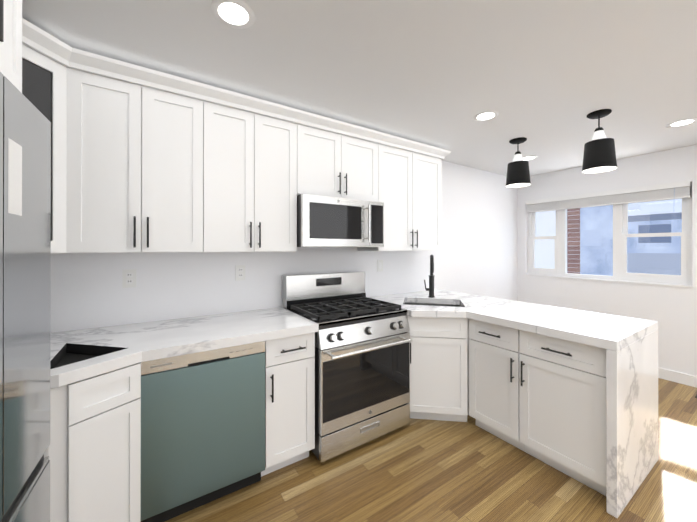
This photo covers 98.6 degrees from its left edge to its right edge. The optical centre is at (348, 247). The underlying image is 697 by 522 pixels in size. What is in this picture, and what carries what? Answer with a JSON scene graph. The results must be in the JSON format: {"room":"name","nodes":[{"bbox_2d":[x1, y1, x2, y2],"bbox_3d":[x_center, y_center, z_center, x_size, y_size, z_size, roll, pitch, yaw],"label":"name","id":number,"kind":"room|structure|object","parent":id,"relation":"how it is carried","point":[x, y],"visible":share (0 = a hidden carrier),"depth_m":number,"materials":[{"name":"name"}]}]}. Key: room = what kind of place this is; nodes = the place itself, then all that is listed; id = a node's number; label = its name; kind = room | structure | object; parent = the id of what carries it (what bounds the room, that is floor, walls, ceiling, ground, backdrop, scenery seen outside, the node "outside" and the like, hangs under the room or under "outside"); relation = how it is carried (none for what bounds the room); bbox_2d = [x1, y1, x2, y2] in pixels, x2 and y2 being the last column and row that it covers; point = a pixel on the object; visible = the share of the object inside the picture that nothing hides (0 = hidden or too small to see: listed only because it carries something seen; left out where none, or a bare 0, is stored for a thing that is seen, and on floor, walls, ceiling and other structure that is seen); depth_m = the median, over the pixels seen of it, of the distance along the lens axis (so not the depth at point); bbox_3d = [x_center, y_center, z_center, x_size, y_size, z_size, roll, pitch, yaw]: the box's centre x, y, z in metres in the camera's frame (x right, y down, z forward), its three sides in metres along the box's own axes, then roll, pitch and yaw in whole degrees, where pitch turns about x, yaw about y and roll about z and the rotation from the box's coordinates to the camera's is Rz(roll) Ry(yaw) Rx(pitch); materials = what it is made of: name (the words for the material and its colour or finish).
{"room":"kitchen","nodes":[
{"label":"kitchen","id":0,"kind":"room"},
{"bbox_2d":[50,161,516,332],"bbox_3d":[0.183,0.184,3.015,5.750,2.440,0.100,0,0,-33],"label":"wall","id":1,"kind":"structure","parent":0,"point":[476,254],"depth_m":2.44,"materials":[{"name":"white paint"}]},
{"bbox_2d":[22,44,66,253],"bbox_3d":[-1.656,-0.452,1.317,0.606,0.963,0.718,0,0,-33],"label":"upper cabinet","id":2,"kind":"object","parent":1,"relation":"attached to","point":[44,85],"visible":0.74,"depth_m":1.46,"materials":[{"name":"white wood"}]},
{"bbox_2d":[122,269,135,287],"bbox_3d":[-1.396,0.197,1.913,0.072,0.116,0.008,0,0,-33],"label":"electrical outlet plate","id":3,"kind":"object","parent":1,"relation":"attached to","point":[128,278],"visible":1,"depth_m":1.91,"materials":[{"name":"white plastic"}]},
{"bbox_2d":[66,67,202,252],"bbox_3d":[-1.240,-0.452,1.804,0.628,0.963,0.360,0,0,-33],"label":"upper cabinet","id":4,"kind":"object","parent":1,"relation":"attached to","point":[134,168],"visible":0.98,"depth_m":1.66,"materials":[{"name":"white wood"}]},
{"bbox_2d":[235,265,244,280],"bbox_3d":[-0.824,0.193,2.289,0.072,0.116,0.008,0,0,-33],"label":"electrical outlet plate","id":5,"kind":"object","parent":1,"relation":"attached to","point":[239,272],"visible":1,"depth_m":2.28,"materials":[{"name":"white plastic"}]},
{"bbox_2d":[203,101,296,251],"bbox_3d":[-0.716,-0.451,2.149,0.623,0.963,0.360,0,0,-33],"label":"upper cabinet","id":6,"kind":"object","parent":1,"relation":"attached to","point":[249,181],"visible":0.98,"depth_m":2.01,"materials":[{"name":"white wood"}]},
{"bbox_2d":[297,124,377,201],"bbox_3d":[-0.136,-0.662,2.530,0.760,0.540,0.360,0,0,-33],"label":"upper cabinet","id":7,"kind":"object","parent":1,"relation":"attached to","point":[330,164],"visible":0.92,"depth_m":2.38,"materials":[{"name":"white wood"}]},
{"bbox_2d":[297,194,383,246],"bbox_3d":[-0.108,-0.194,2.488,0.752,0.380,0.457,0,0,-33],"label":"microwave","id":8,"kind":"object","parent":7,"relation":"attached to","point":[325,221],"visible":0.98,"depth_m":2.30,"materials":[{"name":"grey metal"}]},
{"bbox_2d":[377,260,382,271],"bbox_3d":[0.321,0.184,3.040,0.072,0.116,0.008,0,0,-33],"label":"electrical outlet plate","id":9,"kind":"object","parent":1,"relation":"attached to","point":[379,265],"visible":1,"depth_m":3.03,"materials":[{"name":"white plastic"}]},
{"bbox_2d":[357,143,441,250],"bbox_3d":[0.530,-0.449,2.967,0.831,0.963,0.360,0,0,-33],"label":"upper cabinet","id":10,"kind":"object","parent":1,"relation":"attached to","point":[410,189],"visible":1,"depth_m":2.83,"materials":[{"name":"white wood"}]},
{"bbox_2d":[22,18,450,158],"bbox_3d":[-0.339,-0.946,2.159,3.378,0.074,0.412,0,0,-40],"label":"crown molding","id":11,"kind":"structure","parent":10,"relation":"attached to","point":[39,40],"depth_m":1.79,"materials":[{"name":"white wood"}]},
{"bbox_2d":[22,0,696,175],"bbox_3d":[1.473,-1.079,1.053,5.750,0.080,4.800,0,0,-33],"label":"ceiling","id":12,"kind":"structure","parent":0,"point":[545,78],"depth_m":1.67,"materials":[{"name":"white paint"}]},
{"bbox_2d":[211,0,254,28],"bbox_3d":[-0.510,-1.036,1.330,0.184,0.006,0.184,0,0,-33],"label":"recessed light","id":13,"kind":"object","parent":12,"relation":"in","point":[237,14],"visible":1,"depth_m":1.33,"materials":[{"name":"white plastic"}]},
{"bbox_2d":[473,111,498,120],"bbox_3d":[1.081,-1.034,2.363,0.184,0.006,0.184,0,0,-33],"label":"recessed light","id":14,"kind":"object","parent":12,"relation":"in","point":[485,116],"visible":1,"depth_m":2.35,"materials":[{"name":"white plastic"}]},
{"bbox_2d":[506,137,530,187],"bbox_3d":[1.634,-0.817,2.893,0.210,0.438,0.210,0,0,-33],"label":"pendant light","id":15,"kind":"object","parent":12,"relation":"hanging from","point":[518,173],"visible":1,"depth_m":2.83,"materials":[{"name":"black metal"}]},
{"bbox_2d":[522,156,537,160],"bbox_3d":[2.076,-1.032,3.465,0.184,0.006,0.184,0,0,-33],"label":"recessed light","id":16,"kind":"object","parent":12,"relation":"in","point":[525,158],"visible":0.73,"depth_m":3.43,"materials":[{"name":"white plastic"}]},
{"bbox_2d":[582,109,616,172],"bbox_3d":[1.935,-0.818,2.318,0.210,0.438,0.210,0,0,-33],"label":"pendant light","id":17,"kind":"object","parent":12,"relation":"hanging from","point":[599,155],"visible":1,"depth_m":2.27,"materials":[{"name":"black metal"}]},
{"bbox_2d":[666,118,696,127],"bbox_3d":[2.769,-1.033,2.490,0.184,0.006,0.184,0,0,-33],"label":"recessed light","id":18,"kind":"object","parent":12,"relation":"in","point":[682,122],"visible":0.96,"depth_m":2.48,"materials":[{"name":"white plastic"}]},
{"bbox_2d":[165,378,696,521],"bbox_3d":[1.473,1.426,1.048,5.750,0.050,4.800,0,0,-33],"label":"floor","id":19,"kind":"structure","parent":0,"point":[423,470],"depth_m":1.77,"materials":[{"name":"brown wood"}]},
{"bbox_2d":[0,72,50,521],"bbox_3d":[-0.988,0.504,0.438,0.601,1.790,0.796,0,0,-30],"label":"refrigerator","id":20,"kind":"object","parent":19,"relation":"on","point":[25,218],"visible":1,"depth_m":0.77,"materials":[{"name":"silver metal"}]},
{"bbox_2d":[44,353,140,521],"bbox_3d":[-1.493,0.970,1.372,0.905,0.862,0.765,0,0,-33],"label":"base cabinet","id":21,"kind":"object","parent":19,"relation":"on","point":[93,451],"visible":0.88,"depth_m":1.27,"materials":[{"name":"white wood"}]},
{"bbox_2d":[141,341,264,521],"bbox_3d":[-0.897,0.972,1.831,0.596,0.860,0.602,0,0,-33],"label":"dishwasher","id":22,"kind":"object","parent":19,"relation":"on","point":[203,428],"visible":0.96,"depth_m":1.56,"materials":[{"name":"teal metal"}]},
{"bbox_2d":[261,332,314,476],"bbox_3d":[-0.508,0.972,2.089,0.326,0.862,0.646,0,0,-33],"label":"base cabinet","id":23,"kind":"object","parent":19,"relation":"on","point":[289,400],"visible":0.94,"depth_m":1.85,"materials":[{"name":"white wood"}]},
{"bbox_2d":[50,307,318,388],"bbox_3d":[-1.110,0.513,1.628,1.857,0.050,0.791,0,0,-33],"label":"countertop","id":24,"kind":"structure","parent":23,"relation":"on","point":[117,347],"depth_m":1.64,"materials":[{"name":"stone"}]},
{"bbox_2d":[283,271,411,461],"bbox_3d":[-0.011,0.816,2.364,0.780,1.175,0.734,0,0,-33],"label":"gas range","id":25,"kind":"object","parent":19,"relation":"on","point":[362,367],"visible":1,"depth_m":2.13,"materials":[{"name":"grey metal"}]},
{"bbox_2d":[407,316,468,421],"bbox_3d":[0.779,0.973,2.774,0.976,0.862,0.915,0,0,-33],"label":"base cabinet","id":26,"kind":"object","parent":19,"relation":"on","point":[439,368],"visible":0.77,"depth_m":2.35,"materials":[{"name":"white wood"}]},
{"bbox_2d":[368,294,465,317],"bbox_3d":[0.503,0.514,2.596,0.325,0.050,0.943,0,0,-33],"label":"countertop","id":27,"kind":"structure","parent":26,"relation":"on","point":[412,310],"depth_m":2.41,"materials":[{"name":"stone"}]},
{"bbox_2d":[398,290,657,350],"bbox_3d":[1.215,0.514,2.532,0.795,0.050,1.831,0,0,-33],"label":"countertop","id":28,"kind":"structure","parent":26,"relation":"on","point":[601,330],"depth_m":2.04,"materials":[{"name":"stone"}]},
{"bbox_2d":[424,255,434,297],"bbox_3d":[0.796,0.279,2.905,0.173,0.422,0.189,0,0,-33],"label":"faucet","id":29,"kind":"object","parent":28,"relation":"on","point":[430,289],"visible":1,"depth_m":2.94,"materials":[{"name":"black metal"}]},
{"bbox_2d":[405,302,460,306],"bbox_3d":[0.759,0.623,2.711,0.518,0.162,0.388,0,0,14],"label":"sink basin","id":30,"kind":"object","parent":28,"relation":"in","point":[451,305],"depth_m":2.89,"materials":[{"name":"silver metal"}]},
{"bbox_2d":[469,319,525,451],"bbox_3d":[1.273,0.972,2.322,0.646,0.862,0.379,0,0,-33],"label":"base cabinet","id":31,"kind":"object","parent":19,"relation":"on","point":[494,353],"visible":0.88,"depth_m":2.15,"materials":[{"name":"white wood"}]},
{"bbox_2d":[519,330,605,495],"bbox_3d":[1.506,0.971,1.967,0.646,0.862,0.466,0,0,-33],"label":"base cabinet","id":32,"kind":"object","parent":19,"relation":"on","point":[562,405],"visible":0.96,"depth_m":1.79,"materials":[{"name":"white wood"}]},
{"bbox_2d":[606,329,657,517],"bbox_3d":[1.707,0.971,1.786,0.790,0.863,0.045,0,0,-33],"label":"waterfall","id":33,"kind":"object","parent":19,"relation":"on","point":[631,414],"visible":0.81,"depth_m":1.67,"materials":[{"name":"stone"}]},
{"bbox_2d":[517,145,696,375],"bbox_3d":[3.859,0.183,2.618,0.160,2.440,4.600,0,0,-33],"label":"wall","id":34,"kind":"structure","parent":0,"point":[671,310],"depth_m":3.43,"materials":[{"name":"white paint"}]},
{"bbox_2d":[525,182,693,287],"bbox_3d":[3.088,-0.129,3.751,0.137,1.080,1.640,0,0,-33],"label":"window unit","id":35,"kind":"structure","parent":34,"relation":"in","point":[620,238],"depth_m":3.55,"materials":[{"name":"white plastic"}]},
{"bbox_2d":[526,180,690,212],"bbox_3d":[3.055,-0.465,3.730,0.066,0.432,1.596,0,0,-33],"label":"window blind","id":36,"kind":"object","parent":35,"relation":"attached to","point":[670,191],"visible":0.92,"depth_m":3.54,"materials":[{"name":"white fabric"}]},
{"bbox_2d":[658,367,696,387],"bbox_3d":[3.778,1.349,2.580,0.014,0.110,4.570,0,0,-33],"label":"baseboard","id":37,"kind":"structure","parent":34,"relation":"attached to","point":[679,377],"depth_m":3.11,"materials":[{"name":"white"}]},
{"bbox_3d":[-0.889,0.178,-0.500,0.100,2.440,4.600,0,0,-33],"label":"wall","id":38,"kind":"structure","parent":0,"visible":0},
{"bbox_2d":[0,0,21,92],"bbox_3d":[-1.126,-0.738,0.541,0.640,0.596,1.158,0,0,-33],"label":"upper cabinet","id":39,"kind":"object","parent":38,"relation":"attached to","point":[11,41],"visible":0.85,"depth_m":0.95,"materials":[{"name":"white wood"}]},
{"label":"outside","id":40,"kind":"structure","parent":0,"visible":0},
{"bbox_2d":[535,199,681,275],"bbox_3d":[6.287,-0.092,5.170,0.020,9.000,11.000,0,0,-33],"label":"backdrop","id":41,"kind":"structure","parent":40,"point":[597,241],"depth_m":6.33,"materials":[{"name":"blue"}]}
]}

